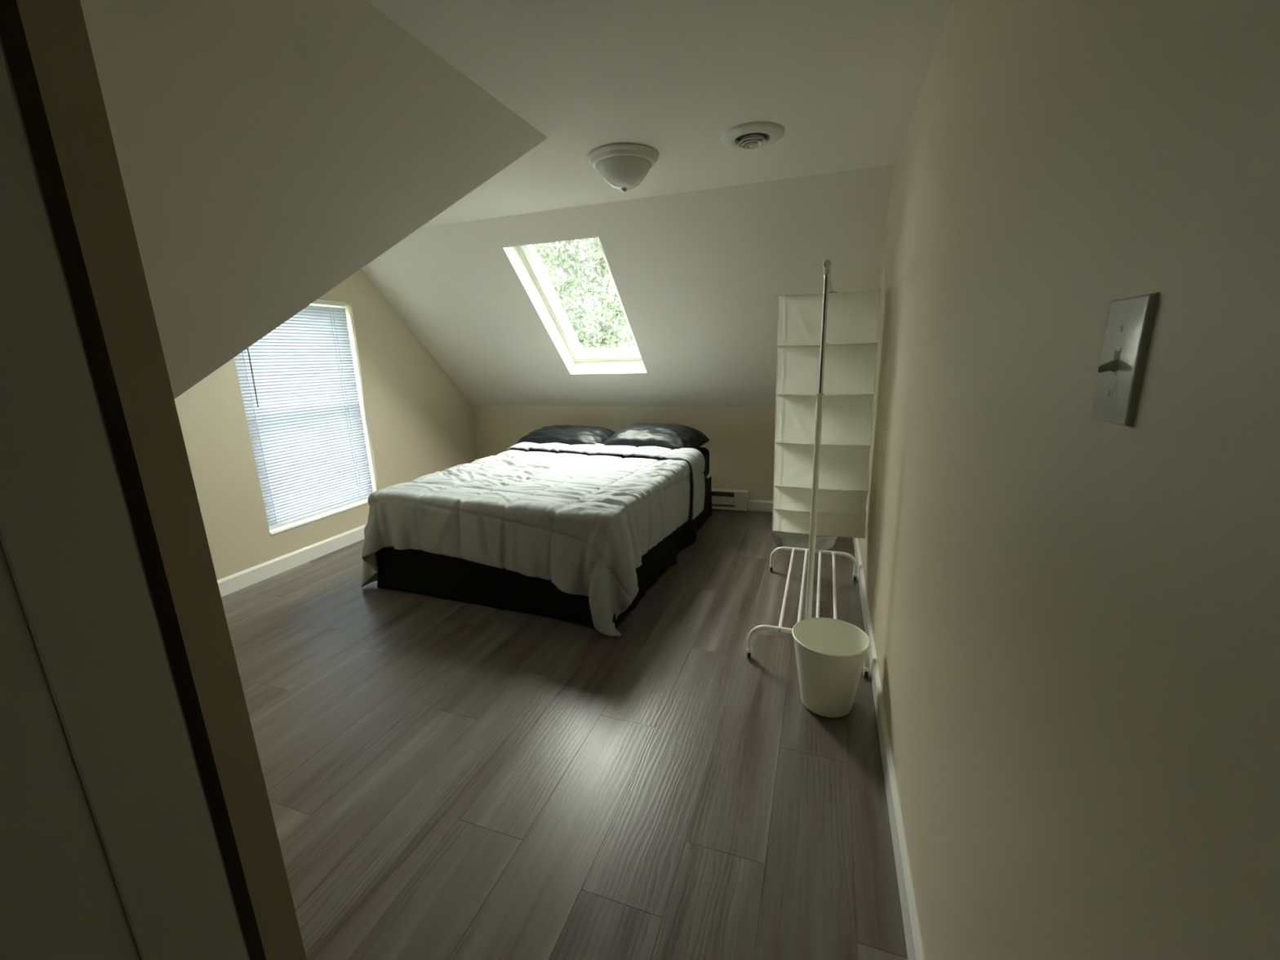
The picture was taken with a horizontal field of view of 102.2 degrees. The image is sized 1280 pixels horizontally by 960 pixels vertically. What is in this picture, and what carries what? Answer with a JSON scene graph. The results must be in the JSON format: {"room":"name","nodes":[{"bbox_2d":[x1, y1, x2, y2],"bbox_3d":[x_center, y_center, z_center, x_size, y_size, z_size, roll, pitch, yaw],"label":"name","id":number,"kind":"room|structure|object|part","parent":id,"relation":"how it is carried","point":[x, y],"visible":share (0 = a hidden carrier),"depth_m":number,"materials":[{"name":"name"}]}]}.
{"room":"bedroom","nodes":[
{"label":"bedroom","id":0,"kind":"room"},
{"bbox_2d":[0,0,306,959],"bbox_3d":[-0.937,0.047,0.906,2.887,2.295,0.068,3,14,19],"label":"door frame","id":1,"kind":"structure","parent":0,"point":[47,49],"depth_m":0.80,"materials":[{"name":"beige paint"}]},
{"bbox_2d":[0,35,250,959],"bbox_3d":[-0.824,0.305,0.360,0.048,2.018,0.810,3,14,19],"label":"door","id":2,"kind":"structure","parent":1,"relation":"in","point":[110,850],"depth_m":0.64,"materials":[{"name":"grey paint"}]},
{"bbox_2d":[80,0,547,399],"bbox_3d":[-2.065,-0.125,-0.122,1.521,1.521,5.900,3,14,19],"label":"ceiling","id":3,"kind":"structure","parent":0,"point":[268,152],"depth_m":1.47,"materials":[{"name":"beige paint"}]},
{"bbox_2d":[174,269,477,580],"bbox_3d":[-2.442,-0.529,3.681,0.160,2.495,3.930,3,14,19],"label":"wall","id":4,"kind":"structure","parent":0,"point":[416,421],"depth_m":4.06,"materials":[{"name":"beige paint"}]},
{"bbox_2d":[217,524,366,596],"bbox_3d":[-2.331,0.490,3.896,0.014,0.108,3.690,3,14,19],"label":"baseboard","id":5,"kind":"structure","parent":4,"relation":"attached to","point":[233,583],"depth_m":3.57,"materials":[{"name":"white paint"}]},
{"bbox_2d":[269,303,368,535],"bbox_3d":[-2.420,-0.501,3.738,0.166,1.573,0.932,3,14,19],"label":"window","id":6,"kind":"structure","parent":4,"relation":"in","point":[281,529],"depth_m":3.82,"materials":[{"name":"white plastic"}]},
{"bbox_2d":[234,298,373,530],"bbox_3d":[-2.388,-0.508,3.715,0.043,1.543,0.908,3,14,19],"label":"window blind","id":7,"kind":"object","parent":6,"relation":"attached to","point":[298,384],"visible":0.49,"depth_m":3.71,"materials":[{"name":"white plastic"}]},
{"bbox_3d":[-2.518,-0.411,3.373,0.027,1.503,0.003,3,14,19],"label":"ladder cord","id":8,"kind":"part","parent":7,"relation":"part of","materials":[{"name":"white fabric"}]},
{"bbox_3d":[-2.372,0.234,3.896,0.024,0.016,0.908,3,14,19],"label":"rail","id":9,"kind":"part","parent":7,"relation":"part of","materials":[{"name":"white plastic"}]},
{"bbox_3d":[-2.291,-0.568,3.998,0.027,1.503,0.003,3,14,19],"label":"ladder cord","id":10,"kind":"part","parent":7,"relation":"part of","materials":[{"name":"white fabric"}]},
{"bbox_3d":[-2.283,-0.574,4.020,0.027,1.503,0.003,3,14,19],"label":"ladder cord","id":11,"kind":"part","parent":7,"relation":"part of","materials":[{"name":"white fabric"}]},
{"bbox_3d":[-2.366,0.258,3.909,0.096,0.014,0.932,3,14,19],"label":"sill","id":12,"kind":"part","parent":6,"relation":"part of","materials":[{"name":"white paint"}]},
{"bbox_3d":[-2.465,-0.503,3.753,0.070,1.573,0.932,3,14,19],"label":"frame","id":13,"kind":"part","parent":6,"relation":"part of","materials":[{"name":"white plastic"}]},
{"bbox_2d":[221,508,907,959],"bbox_3d":[-1.315,1.223,1.289,3.967,0.150,8.360,3,14,19],"label":"floor","id":14,"kind":"structure","parent":0,"point":[445,779],"depth_m":1.77,"materials":[{"name":"grey"}]},
{"bbox_2d":[377,447,711,629],"bbox_3d":[-0.500,0.198,3.828,1.697,0.602,2.137,4,15,21],"label":"bed","id":15,"kind":"object","parent":14,"relation":"on","point":[409,571],"visible":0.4,"depth_m":3.02,"materials":[{"name":"black fabric"}]},
{"bbox_2d":[360,441,705,636],"bbox_3d":[-0.587,0.223,3.588,1.914,0.679,1.912,4,15,21],"label":"comforter","id":16,"kind":"object","parent":15,"relation":"on","point":[571,517],"visible":0.99,"depth_m":2.96,"materials":[{"name":"grey fabric"}]},
{"bbox_2d":[516,425,615,444],"bbox_3d":[-0.646,-0.393,4.658,0.880,0.179,0.498,4,15,22],"label":"pillow","id":17,"kind":"object","parent":15,"relation":"on","point":[566,434],"visible":0.59,"depth_m":4.51,"materials":[{"name":"black fabric"}]},
{"bbox_2d":[604,423,710,449],"bbox_3d":[0.126,-0.361,4.352,0.800,0.206,0.518,5,15,25],"label":"pillow","id":18,"kind":"object","parent":15,"relation":"on","point":[671,436],"visible":0.75,"depth_m":4.19,"materials":[{"name":"black fabric"}]},
{"bbox_3d":[-0.509,0.029,3.811,1.590,0.265,2.080,4,15,21],"label":"mattress","id":19,"kind":"part","parent":15,"relation":"part of","materials":[{"name":"black"}]},
{"bbox_2d":[769,525,837,550],"bbox_3d":[1.204,0.409,3.798,0.479,0.112,0.339,3,14,19],"label":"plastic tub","id":20,"kind":"object","parent":14,"relation":"on","point":[771,526],"visible":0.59,"depth_m":3.70,"materials":[{"name":"plastic"}]},
{"bbox_2d":[746,259,870,677],"bbox_3d":[0.890,-0.106,2.586,0.522,1.704,1.063,3,14,19],"label":"clothes rack","id":21,"kind":"object","parent":14,"relation":"on","point":[827,264],"visible":0.93,"depth_m":2.21,"materials":[{"name":"white metal"}]},
{"bbox_3d":[0.740,0.727,2.292,0.521,0.128,0.023,3,14,19],"label":"foot frame","id":22,"kind":"part","parent":21,"relation":"part of","materials":[{"name":"white metal"}]},
{"bbox_3d":[1.079,0.493,3.224,0.521,0.128,0.023,3,14,19],"label":"foot frame","id":23,"kind":"part","parent":21,"relation":"part of","materials":[{"name":"white metal"}]},
{"bbox_3d":[0.724,0.173,2.158,0.025,1.037,0.025,3,14,19],"label":"post","id":24,"kind":"part","parent":21,"relation":"part of","materials":[{"name":"white metal"}]},
{"bbox_3d":[0.705,-0.507,1.994,0.018,0.572,0.018,3,14,19],"label":"post","id":25,"kind":"part","parent":21,"relation":"part of","materials":[{"name":"silver metal"}]},
{"bbox_2d":[772,281,880,538],"bbox_3d":[0.966,-0.364,2.718,0.472,1.271,0.360,3,14,19],"label":"organizer","id":26,"kind":"object","parent":21,"relation":"hanging from","point":[852,317],"visible":0.94,"depth_m":2.55,"materials":[{"name":"white fabric"}]},
{"bbox_3d":[1.179,-0.326,2.649,0.020,1.197,0.340,3,14,19],"label":"panel","id":27,"kind":"part","parent":26,"relation":"part of","materials":[{"name":"white fabric"}]},
{"bbox_3d":[0.867,-0.918,2.390,0.023,0.023,1.044,3,14,19],"label":"hanging rail","id":28,"kind":"part","parent":21,"relation":"part of","materials":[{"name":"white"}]},
{"bbox_2d":[791,617,870,717],"bbox_3d":[0.744,0.749,2.044,0.285,0.300,0.285,3,14,19],"label":"waste bin","id":29,"kind":"object","parent":14,"relation":"on","point":[831,653],"visible":1,"depth_m":1.98,"materials":[{"name":"white plastic"}]},
{"bbox_2d":[472,404,776,504],"bbox_3d":[-0.013,-0.177,4.968,3.847,1.075,0.120,3,14,19],"label":"wall","id":30,"kind":"structure","parent":0,"point":[740,446],"depth_m":4.66,"materials":[{"name":"beige paint"}]},
{"bbox_2d":[711,488,747,511],"bbox_3d":[0.363,0.153,4.810,1.261,0.177,0.069,3,14,19],"label":"baseboard heater","id":31,"kind":"object","parent":30,"relation":"attached to","point":[722,499],"visible":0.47,"depth_m":4.63,"materials":[{"name":"white metal"}]},
{"bbox_2d":[747,499,773,511],"bbox_3d":[1.373,0.246,4.497,0.851,0.098,0.014,3,14,19],"label":"baseboard","id":32,"kind":"structure","parent":30,"relation":"attached to","point":[753,504],"depth_m":4.60,"materials":[{"name":"white paint"}]},
{"bbox_2d":[360,164,894,407],"bbox_3d":[-0.195,-1.211,4.100,3.967,1.633,1.652,3,14,19],"label":"sloped ceiling","id":33,"kind":"structure","parent":0,"point":[700,276],"depth_m":3.63,"materials":[{"name":"beige paint"}]},
{"bbox_2d":[502,236,647,374],"bbox_3d":[-0.411,-1.372,4.021,0.805,1.102,1.112,3,14,19],"label":"window","id":34,"kind":"structure","parent":33,"relation":"in","point":[523,259],"depth_m":4.25,"materials":[{"name":"white paint"}]},
{"bbox_2d":[366,0,952,227],"bbox_3d":[-1.628,-0.938,0.046,3.967,0.100,6.871,3,14,19],"label":"ceiling","id":35,"kind":"structure","parent":0,"point":[843,80],"depth_m":1.73,"materials":[{"name":"beige paint"}]},
{"bbox_2d":[587,142,658,192],"bbox_3d":[-0.076,-1.424,2.409,0.328,0.148,0.328,3,14,19],"label":"ceiling lamp","id":36,"kind":"object","parent":35,"relation":"attached to","point":[623,166],"visible":1,"depth_m":2.32,"materials":[{"name":"white glass"}]},
{"bbox_3d":[-0.075,-1.416,2.411,0.258,0.104,0.258,3,14,19],"label":"lamp shade","id":37,"kind":"part","parent":36,"relation":"part of","materials":[{"name":"white glass"}]},
{"bbox_2d":[720,121,784,149],"bbox_3d":[0.477,-1.441,2.198,0.264,0.046,0.264,3,14,19],"label":"ceiling vent","id":38,"kind":"object","parent":35,"relation":"in","point":[753,135],"visible":1,"depth_m":2.15,"materials":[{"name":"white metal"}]},
{"bbox_2d":[857,0,1279,959],"bbox_3d":[0.467,0.195,0.382,0.120,2.475,8.360,3,14,19],"label":"wall","id":39,"kind":"structure","parent":0,"point":[1075,615],"depth_m":0.55,"materials":[{"name":"beige paint"}]},
{"bbox_2d":[853,537,924,959],"bbox_3d":[0.431,1.196,0.647,0.014,0.108,8.120,3,14,19],"label":"baseboard","id":40,"kind":"structure","parent":39,"relation":"attached to","point":[914,948],"depth_m":1.52,"materials":[{"name":"white paint"}]},
{"bbox_2d":[1090,292,1159,427],"bbox_3d":[0.447,-0.113,0.490,0.020,0.116,0.071,3,14,19],"label":"light switch","id":41,"kind":"object","parent":39,"relation":"attached to","point":[1120,370],"visible":1,"depth_m":0.48,"materials":[{"name":"white plastic"}]},
{"label":"outside","id":42,"kind":"structure","parent":0,"visible":0},
{"bbox_3d":[0.427,6.392,1.451,90.000,0.388,90.000,3,14,19],"label":"ground","id":43,"kind":"structure","parent":42,"visible":0},
{"bbox_2d":[533,241,565,301],"bbox_3d":[-6.902,-4.684,20.361,8.757,13.305,7.928,-3,14,-7],"label":"leafy tree","id":44,"kind":"object","parent":43,"relation":"on","point":[556,242],"visible":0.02,"depth_m":20.30,"materials":[{"name":"green plant"}]},
{"bbox_2d":[532,237,635,349],"bbox_3d":[-0.916,-2.970,14.335,6.348,12.474,5.997,-8,15,-24],"label":"leafy tree","id":45,"kind":"object","parent":43,"relation":"on","point":[591,305],"visible":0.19,"depth_m":12.67,"materials":[{"name":"green plant"}]}
]}

